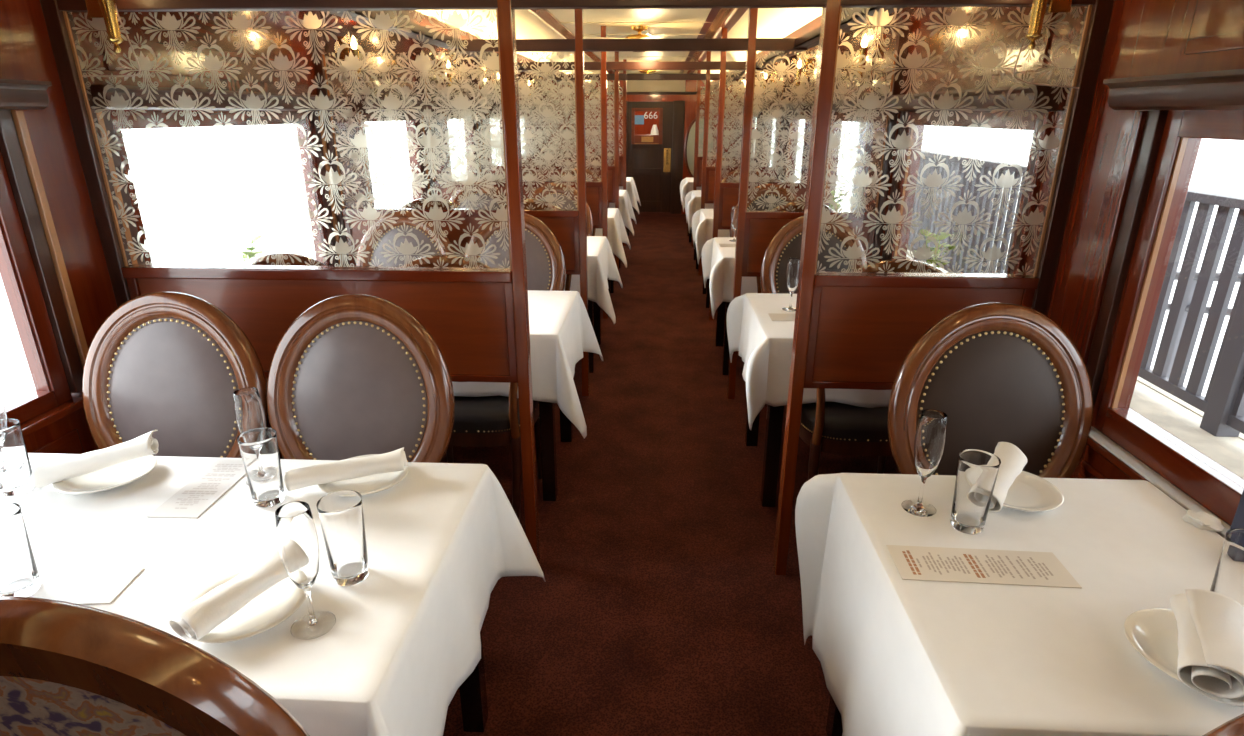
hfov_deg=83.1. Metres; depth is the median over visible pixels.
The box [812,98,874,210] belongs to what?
window
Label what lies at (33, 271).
window
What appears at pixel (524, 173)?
dining chair
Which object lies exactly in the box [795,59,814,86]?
wall sconce
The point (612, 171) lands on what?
divider
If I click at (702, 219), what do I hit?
tablecloth
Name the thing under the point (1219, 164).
sky
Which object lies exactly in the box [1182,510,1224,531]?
napkin
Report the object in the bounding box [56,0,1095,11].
trim
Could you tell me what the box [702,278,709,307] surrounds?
dining table
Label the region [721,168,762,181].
dining chair
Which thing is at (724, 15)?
trim
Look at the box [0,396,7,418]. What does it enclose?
champagne flute
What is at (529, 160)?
dining chair
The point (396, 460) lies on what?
rolled napkin
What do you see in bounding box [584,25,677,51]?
ceiling fan
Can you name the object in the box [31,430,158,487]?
rolled napkin
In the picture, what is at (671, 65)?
trim
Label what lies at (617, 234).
tablecloth
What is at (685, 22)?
ceiling
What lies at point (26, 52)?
wall
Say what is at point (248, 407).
champagne flute
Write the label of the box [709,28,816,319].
divider
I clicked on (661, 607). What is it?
floor
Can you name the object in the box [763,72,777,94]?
wall sconce
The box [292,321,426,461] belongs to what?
cushion
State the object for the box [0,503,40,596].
water tumbler
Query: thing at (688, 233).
dining table
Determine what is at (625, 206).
tablecloth
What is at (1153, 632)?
plate
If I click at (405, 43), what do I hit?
trim
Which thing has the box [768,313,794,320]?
menu card
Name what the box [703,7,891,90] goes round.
trim
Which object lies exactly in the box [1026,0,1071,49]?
wall sconce
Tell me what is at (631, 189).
tablecloth
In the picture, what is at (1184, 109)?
window
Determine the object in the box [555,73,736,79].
trim
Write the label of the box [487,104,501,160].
window
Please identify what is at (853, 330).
divider
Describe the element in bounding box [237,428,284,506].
water tumbler
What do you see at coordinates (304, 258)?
dining chair
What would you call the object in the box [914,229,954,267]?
potted plant
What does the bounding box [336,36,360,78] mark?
wall sconce
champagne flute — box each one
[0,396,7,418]
[233,387,265,485]
[275,501,335,639]
[729,206,737,241]
[782,258,799,311]
[902,409,946,516]
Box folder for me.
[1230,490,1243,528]
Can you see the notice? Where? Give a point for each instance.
(639, 119)
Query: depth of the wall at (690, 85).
10.98 m
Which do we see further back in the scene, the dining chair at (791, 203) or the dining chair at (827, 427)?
the dining chair at (791, 203)
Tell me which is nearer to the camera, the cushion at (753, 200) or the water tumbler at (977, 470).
the water tumbler at (977, 470)
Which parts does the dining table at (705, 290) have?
leg, leg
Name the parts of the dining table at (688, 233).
leg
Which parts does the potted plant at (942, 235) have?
stem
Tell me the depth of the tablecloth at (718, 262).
4.20 m
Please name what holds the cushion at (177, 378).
on the dining chair at (172, 364)
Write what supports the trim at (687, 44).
attached to the ceiling
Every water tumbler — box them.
[0,418,34,495]
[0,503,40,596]
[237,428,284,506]
[316,490,368,585]
[950,449,1000,533]
[1210,528,1243,606]
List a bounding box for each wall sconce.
[85,0,123,52]
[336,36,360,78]
[435,60,451,86]
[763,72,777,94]
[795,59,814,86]
[857,34,885,77]
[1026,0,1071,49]
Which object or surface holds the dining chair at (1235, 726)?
on the floor
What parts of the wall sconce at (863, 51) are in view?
bulb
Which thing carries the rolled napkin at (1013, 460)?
on the plate at (1028, 491)
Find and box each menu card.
[31,568,143,603]
[147,459,245,517]
[719,244,735,246]
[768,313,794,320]
[886,545,1081,587]
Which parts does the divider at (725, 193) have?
aisle post, rail, sill rail, dado panel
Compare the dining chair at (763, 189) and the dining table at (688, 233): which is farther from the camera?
the dining table at (688, 233)
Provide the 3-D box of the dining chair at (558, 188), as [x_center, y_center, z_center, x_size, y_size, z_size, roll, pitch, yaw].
[-0.489,-0.741,5.019,0.536,1.095,0.597,1,20,3]
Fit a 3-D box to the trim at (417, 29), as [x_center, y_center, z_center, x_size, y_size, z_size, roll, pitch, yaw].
[-0.769,-1.944,4.405,0.045,0.036,13.920,1,20,3]
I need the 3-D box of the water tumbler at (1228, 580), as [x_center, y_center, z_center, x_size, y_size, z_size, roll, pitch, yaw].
[1.016,0.353,1.151,0.076,0.159,0.076,1,20,3]
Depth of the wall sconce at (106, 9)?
1.92 m
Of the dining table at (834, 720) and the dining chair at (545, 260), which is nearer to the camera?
the dining table at (834, 720)
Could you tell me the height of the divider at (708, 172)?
2.160 m
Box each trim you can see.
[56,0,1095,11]
[259,7,947,83]
[336,10,595,91]
[455,38,806,51]
[518,61,760,69]
[526,9,614,73]
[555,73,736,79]
[596,92,716,94]
[682,8,738,73]
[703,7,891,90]
[710,7,905,88]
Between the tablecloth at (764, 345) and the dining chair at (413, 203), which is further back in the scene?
the dining chair at (413, 203)
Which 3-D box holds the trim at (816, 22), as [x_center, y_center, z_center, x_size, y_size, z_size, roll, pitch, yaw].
[0.960,-1.958,4.335,0.045,0.115,13.970,1,20,3]
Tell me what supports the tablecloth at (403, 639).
on the dining table at (473, 695)
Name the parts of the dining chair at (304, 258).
frame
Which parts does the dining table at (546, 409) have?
leg, leg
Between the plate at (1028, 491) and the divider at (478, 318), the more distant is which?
the divider at (478, 318)
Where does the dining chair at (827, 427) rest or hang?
on the floor
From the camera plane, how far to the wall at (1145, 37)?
1.96 m
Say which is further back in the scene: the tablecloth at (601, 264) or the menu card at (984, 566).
the tablecloth at (601, 264)
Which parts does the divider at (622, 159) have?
sill rail, dado panel, aisle post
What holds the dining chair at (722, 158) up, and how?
on the floor
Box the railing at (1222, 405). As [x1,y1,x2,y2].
[907,151,1243,436]
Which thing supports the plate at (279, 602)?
on the tablecloth at (403, 639)
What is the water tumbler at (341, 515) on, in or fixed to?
on the tablecloth at (403, 639)
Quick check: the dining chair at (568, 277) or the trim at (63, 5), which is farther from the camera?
the dining chair at (568, 277)
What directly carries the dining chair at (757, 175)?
on the floor
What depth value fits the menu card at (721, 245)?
4.51 m
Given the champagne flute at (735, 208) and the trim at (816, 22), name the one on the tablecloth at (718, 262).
the champagne flute at (735, 208)
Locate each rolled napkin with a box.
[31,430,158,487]
[169,545,287,641]
[284,447,407,490]
[988,442,1026,512]
[1170,589,1243,705]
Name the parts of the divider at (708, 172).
aisle post, dado panel, sill rail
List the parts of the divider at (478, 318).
sill rail, dado panel, rail, aisle post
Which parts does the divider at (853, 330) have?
aisle post, rail, dado panel, sill rail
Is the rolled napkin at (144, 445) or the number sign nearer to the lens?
the rolled napkin at (144, 445)
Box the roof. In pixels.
[680,8,747,73]
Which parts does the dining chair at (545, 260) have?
frame, nail trim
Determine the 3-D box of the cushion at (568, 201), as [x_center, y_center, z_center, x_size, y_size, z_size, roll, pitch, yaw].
[-0.480,-1.037,5.118,0.390,0.464,0.102,1,20,3]
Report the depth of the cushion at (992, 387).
1.88 m
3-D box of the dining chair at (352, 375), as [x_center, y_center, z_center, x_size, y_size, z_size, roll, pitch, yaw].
[-0.755,0.398,1.889,0.536,1.095,0.597,1,20,3]
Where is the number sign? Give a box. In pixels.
[644,112,656,118]
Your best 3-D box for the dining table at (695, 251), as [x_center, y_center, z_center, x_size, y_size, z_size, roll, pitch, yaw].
[1.157,-1.491,7.569,0.779,0.755,0.604,1,20,3]
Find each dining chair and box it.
[0,596,309,735]
[82,291,268,457]
[240,253,327,458]
[267,294,454,462]
[356,210,455,266]
[401,198,460,207]
[403,254,541,521]
[450,182,506,208]
[462,213,565,447]
[499,198,571,290]
[502,167,539,180]
[522,160,545,165]
[528,182,592,235]
[547,174,595,235]
[562,167,599,180]
[713,158,739,165]
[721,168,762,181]
[730,175,782,236]
[731,183,796,236]
[742,200,832,361]
[760,216,867,456]
[785,259,945,479]
[888,302,1092,477]
[1203,713,1243,735]
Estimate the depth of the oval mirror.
11.17 m
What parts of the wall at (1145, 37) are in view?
frieze panel, frieze panel, frieze panel, frieze panel, dado panel, frieze panel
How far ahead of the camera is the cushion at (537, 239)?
3.60 m
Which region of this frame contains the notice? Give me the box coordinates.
[635,115,643,123]
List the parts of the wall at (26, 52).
dado panel, frieze panel, frieze panel, frieze panel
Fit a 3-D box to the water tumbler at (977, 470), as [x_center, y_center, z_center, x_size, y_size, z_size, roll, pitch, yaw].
[0.712,0.253,1.424,0.076,0.159,0.076,1,20,3]
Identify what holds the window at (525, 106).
in the wall at (26, 52)
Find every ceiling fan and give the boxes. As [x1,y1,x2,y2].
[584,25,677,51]
[631,70,679,73]
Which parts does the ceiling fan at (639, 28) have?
blade, motor, blade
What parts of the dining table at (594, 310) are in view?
leg, leg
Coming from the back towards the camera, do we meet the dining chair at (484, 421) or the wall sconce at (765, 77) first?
the wall sconce at (765, 77)
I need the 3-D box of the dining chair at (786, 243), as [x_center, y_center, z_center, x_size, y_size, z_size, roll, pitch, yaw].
[0.965,-0.171,3.456,0.536,1.095,0.597,1,20,3]
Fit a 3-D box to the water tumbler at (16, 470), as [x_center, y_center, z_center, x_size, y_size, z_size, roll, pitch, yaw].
[-1.368,0.201,1.563,0.076,0.159,0.076,1,20,3]
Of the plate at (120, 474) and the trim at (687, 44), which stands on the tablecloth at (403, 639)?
the plate at (120, 474)
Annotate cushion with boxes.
[108,318,237,457]
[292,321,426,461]
[370,225,439,266]
[458,192,500,208]
[479,227,550,290]
[543,193,576,208]
[747,194,785,210]
[776,230,852,293]
[917,330,1063,475]
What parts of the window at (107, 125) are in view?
architrave, rail, architrave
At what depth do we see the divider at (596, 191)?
5.25 m
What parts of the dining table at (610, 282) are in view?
leg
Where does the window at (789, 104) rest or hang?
in the wall at (1145, 37)
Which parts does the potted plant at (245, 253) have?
stem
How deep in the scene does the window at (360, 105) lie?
4.99 m
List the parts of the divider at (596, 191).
sill rail, dado panel, aisle post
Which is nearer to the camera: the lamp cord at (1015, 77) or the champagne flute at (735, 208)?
the lamp cord at (1015, 77)
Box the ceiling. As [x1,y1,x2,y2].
[415,8,821,83]
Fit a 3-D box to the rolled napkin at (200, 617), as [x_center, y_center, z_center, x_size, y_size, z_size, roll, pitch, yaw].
[-0.638,0.372,1.183,0.070,0.064,0.214,12,23,29]
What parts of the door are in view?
rail, rail, rail, panel, panel, name plate, rail, push plate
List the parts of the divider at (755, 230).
aisle post, rail, dado panel, sill rail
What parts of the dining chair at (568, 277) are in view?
frame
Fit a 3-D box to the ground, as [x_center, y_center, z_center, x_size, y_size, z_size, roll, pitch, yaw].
[2.429,0.126,5.245,1.130,1.109,18.000,1,20,3]
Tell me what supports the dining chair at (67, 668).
on the floor
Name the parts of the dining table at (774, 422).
leg, leg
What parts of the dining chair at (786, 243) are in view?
frame, nail trim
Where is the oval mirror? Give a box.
[684,116,715,176]
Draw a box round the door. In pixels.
[626,101,684,213]
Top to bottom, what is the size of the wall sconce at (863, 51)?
0.202 m
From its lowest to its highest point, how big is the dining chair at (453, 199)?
1.095 m
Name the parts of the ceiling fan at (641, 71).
motor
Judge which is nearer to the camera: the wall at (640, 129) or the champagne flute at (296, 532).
the champagne flute at (296, 532)
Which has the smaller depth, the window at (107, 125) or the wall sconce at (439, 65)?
the window at (107, 125)
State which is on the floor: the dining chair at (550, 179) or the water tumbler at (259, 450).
the dining chair at (550, 179)
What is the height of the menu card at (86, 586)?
0.002 m
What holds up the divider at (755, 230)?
on the floor
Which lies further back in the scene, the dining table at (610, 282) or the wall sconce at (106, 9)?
the dining table at (610, 282)
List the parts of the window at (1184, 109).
architrave, sill, rail, rail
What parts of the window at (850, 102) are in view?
rail, architrave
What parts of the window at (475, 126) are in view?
architrave, architrave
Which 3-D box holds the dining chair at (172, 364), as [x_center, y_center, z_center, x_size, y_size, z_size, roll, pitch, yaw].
[-1.298,0.389,1.914,0.536,1.095,0.597,1,20,3]
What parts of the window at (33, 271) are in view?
rail, architrave, sill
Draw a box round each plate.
[52,455,156,493]
[181,569,305,642]
[318,454,408,495]
[1003,471,1063,510]
[1124,608,1182,682]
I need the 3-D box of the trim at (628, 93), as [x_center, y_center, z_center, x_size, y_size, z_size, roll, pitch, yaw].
[0.534,-4.285,10.937,1.900,0.040,0.030,1,20,3]
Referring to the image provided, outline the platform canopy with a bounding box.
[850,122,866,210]
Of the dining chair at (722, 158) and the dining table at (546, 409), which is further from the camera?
the dining chair at (722, 158)
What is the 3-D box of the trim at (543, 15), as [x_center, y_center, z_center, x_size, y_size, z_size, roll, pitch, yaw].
[-0.491,-2.174,4.333,0.110,0.039,13.970,1,20,3]
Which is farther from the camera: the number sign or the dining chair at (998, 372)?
the number sign
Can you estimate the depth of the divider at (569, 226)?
3.70 m
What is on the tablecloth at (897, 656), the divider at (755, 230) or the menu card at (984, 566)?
the menu card at (984, 566)
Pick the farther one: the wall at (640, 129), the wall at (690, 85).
the wall at (640, 129)
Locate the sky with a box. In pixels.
[0,133,1243,403]
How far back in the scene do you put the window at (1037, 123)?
2.58 m
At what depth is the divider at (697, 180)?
8.28 m
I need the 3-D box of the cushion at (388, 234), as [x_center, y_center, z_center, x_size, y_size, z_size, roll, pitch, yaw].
[-1.123,-0.504,3.652,0.390,0.464,0.102,1,20,3]
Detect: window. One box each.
[0,79,87,436]
[89,84,342,265]
[354,98,434,207]
[442,102,483,180]
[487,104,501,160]
[519,106,538,155]
[757,104,777,166]
[778,102,809,181]
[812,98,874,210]
[878,85,1063,273]
[1080,69,1243,537]
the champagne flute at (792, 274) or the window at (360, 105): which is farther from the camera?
the window at (360, 105)
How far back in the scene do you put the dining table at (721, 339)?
4.89 m
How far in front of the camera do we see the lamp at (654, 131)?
12.70 m
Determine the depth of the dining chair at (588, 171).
6.50 m
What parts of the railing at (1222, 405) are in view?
post, rail, rail, post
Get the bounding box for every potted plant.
[237,234,262,264]
[828,189,844,210]
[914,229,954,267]
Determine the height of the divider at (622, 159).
2.160 m
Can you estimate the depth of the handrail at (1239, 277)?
4.73 m
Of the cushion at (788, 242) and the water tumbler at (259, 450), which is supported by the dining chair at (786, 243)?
the cushion at (788, 242)
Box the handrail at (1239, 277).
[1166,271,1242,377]
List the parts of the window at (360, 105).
architrave, rail, architrave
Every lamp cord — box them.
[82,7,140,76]
[1013,28,1078,88]
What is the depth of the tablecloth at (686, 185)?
8.72 m
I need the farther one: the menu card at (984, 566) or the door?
the door
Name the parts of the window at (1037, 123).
architrave, rail, architrave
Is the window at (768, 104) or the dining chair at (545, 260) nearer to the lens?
the dining chair at (545, 260)
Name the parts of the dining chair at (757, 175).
frame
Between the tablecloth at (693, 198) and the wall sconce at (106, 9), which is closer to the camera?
the wall sconce at (106, 9)
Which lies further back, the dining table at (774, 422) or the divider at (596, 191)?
the divider at (596, 191)
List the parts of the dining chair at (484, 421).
frame, leg, seat rail, seat, leg, leg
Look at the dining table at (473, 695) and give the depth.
1.85 m
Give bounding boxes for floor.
[441,212,899,735]
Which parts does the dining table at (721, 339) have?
leg, leg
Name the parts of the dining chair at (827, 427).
leg, nail trim, seat, seat rail, leg, frame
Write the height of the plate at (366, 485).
0.021 m
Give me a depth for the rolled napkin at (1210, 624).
1.03 m
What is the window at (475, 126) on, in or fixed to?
in the wall at (26, 52)
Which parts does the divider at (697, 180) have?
aisle post, dado panel, sill rail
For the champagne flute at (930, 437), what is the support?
on the tablecloth at (897, 656)
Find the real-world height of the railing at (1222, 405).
1.010 m
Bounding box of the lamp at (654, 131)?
[651,125,658,134]
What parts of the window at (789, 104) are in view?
rail, architrave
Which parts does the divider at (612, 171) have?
sill rail, dado panel, aisle post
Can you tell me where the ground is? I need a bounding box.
[838,209,1243,478]
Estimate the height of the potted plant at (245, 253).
0.338 m
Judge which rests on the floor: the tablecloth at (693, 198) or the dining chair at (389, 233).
the dining chair at (389, 233)
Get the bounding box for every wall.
[0,0,548,458]
[547,73,736,213]
[635,111,658,134]
[734,0,1243,479]
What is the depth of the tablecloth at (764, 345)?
2.72 m
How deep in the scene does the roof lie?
4.70 m
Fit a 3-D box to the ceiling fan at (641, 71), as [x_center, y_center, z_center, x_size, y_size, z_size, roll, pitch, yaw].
[0.313,-3.642,8.567,0.720,0.166,0.720,7,21,18]
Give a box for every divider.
[40,0,539,562]
[309,9,588,395]
[416,26,607,318]
[474,52,618,271]
[519,59,626,245]
[691,70,763,246]
[698,51,789,274]
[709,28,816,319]
[727,8,910,398]
[773,0,1114,574]
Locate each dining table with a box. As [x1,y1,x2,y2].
[459,631,487,731]
[539,401,572,500]
[588,300,600,372]
[608,252,613,297]
[687,227,691,241]
[694,243,697,268]
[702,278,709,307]
[715,302,730,374]
[745,405,783,506]
[826,694,842,735]
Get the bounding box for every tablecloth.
[0,453,544,735]
[452,290,602,438]
[564,236,622,323]
[595,208,630,267]
[609,190,636,235]
[619,177,640,213]
[680,177,700,211]
[685,190,713,232]
[692,209,729,263]
[702,237,756,318]
[726,293,890,429]
[795,473,1243,735]
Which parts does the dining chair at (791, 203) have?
frame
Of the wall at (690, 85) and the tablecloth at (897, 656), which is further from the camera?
the wall at (690, 85)
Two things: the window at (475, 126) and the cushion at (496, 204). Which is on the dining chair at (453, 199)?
the cushion at (496, 204)
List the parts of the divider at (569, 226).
sill rail, dado panel, rail, aisle post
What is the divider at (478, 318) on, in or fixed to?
on the floor
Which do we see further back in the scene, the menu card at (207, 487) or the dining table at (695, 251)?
the dining table at (695, 251)
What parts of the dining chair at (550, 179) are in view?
frame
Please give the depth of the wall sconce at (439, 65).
5.03 m

